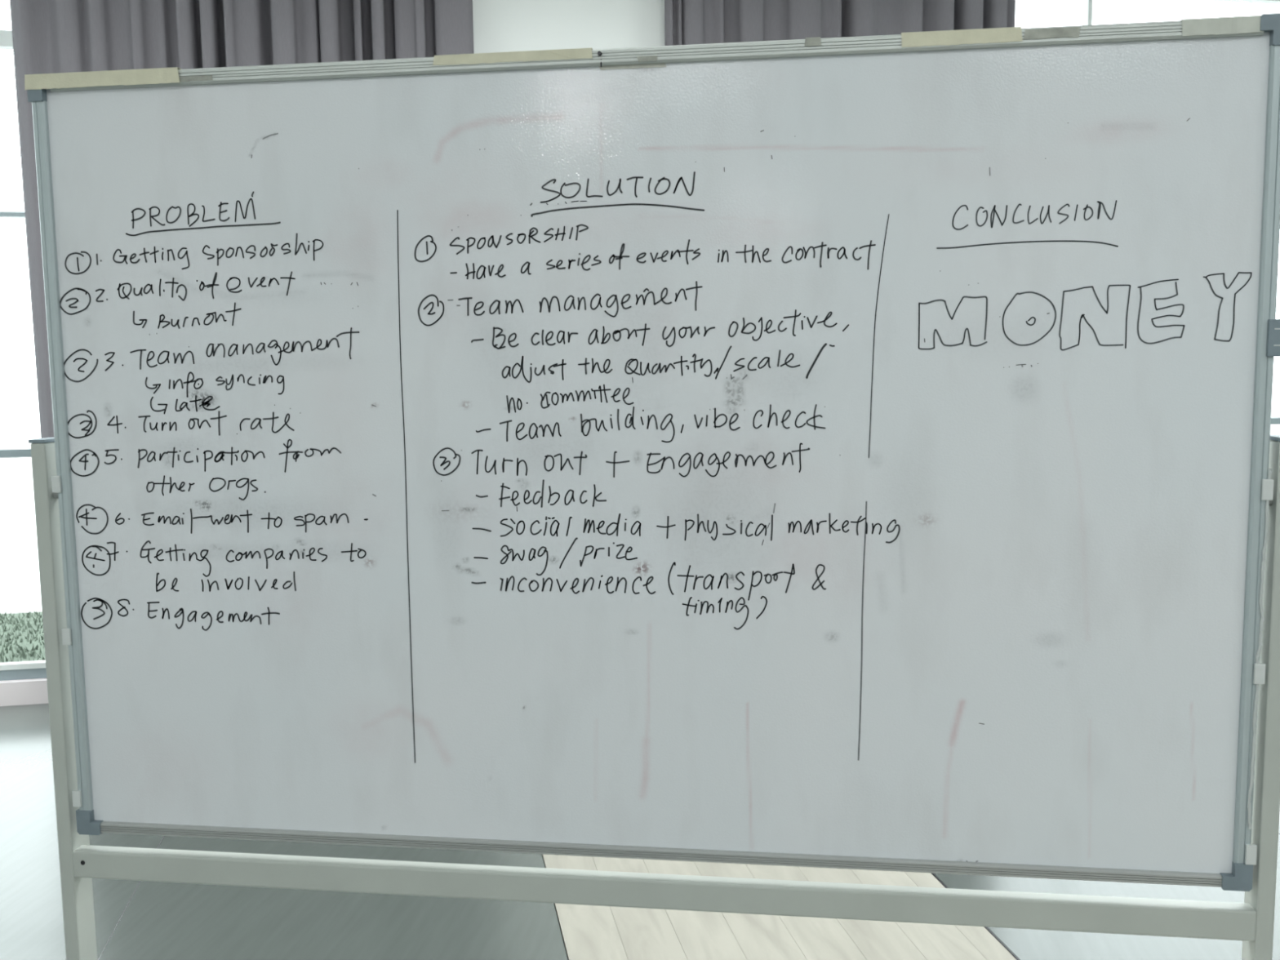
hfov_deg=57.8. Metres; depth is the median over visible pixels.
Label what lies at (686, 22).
curtain
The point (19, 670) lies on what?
window
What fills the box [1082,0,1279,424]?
window
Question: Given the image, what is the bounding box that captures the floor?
[0,703,1279,959]
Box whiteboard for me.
[24,13,1279,959]
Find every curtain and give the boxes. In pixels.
[9,0,473,438]
[664,0,1015,45]
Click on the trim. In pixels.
(22, 691)
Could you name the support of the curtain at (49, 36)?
hanging from the wall
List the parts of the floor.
panel, panel, panel, panel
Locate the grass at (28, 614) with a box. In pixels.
[0,609,44,662]
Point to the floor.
(135, 920)
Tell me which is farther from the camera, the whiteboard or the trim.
the trim
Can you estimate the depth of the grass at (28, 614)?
6.76 m
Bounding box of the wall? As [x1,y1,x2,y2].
[472,0,665,53]
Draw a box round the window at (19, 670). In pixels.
[0,30,46,680]
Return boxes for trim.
[0,678,48,706]
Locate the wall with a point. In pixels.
(499, 25)

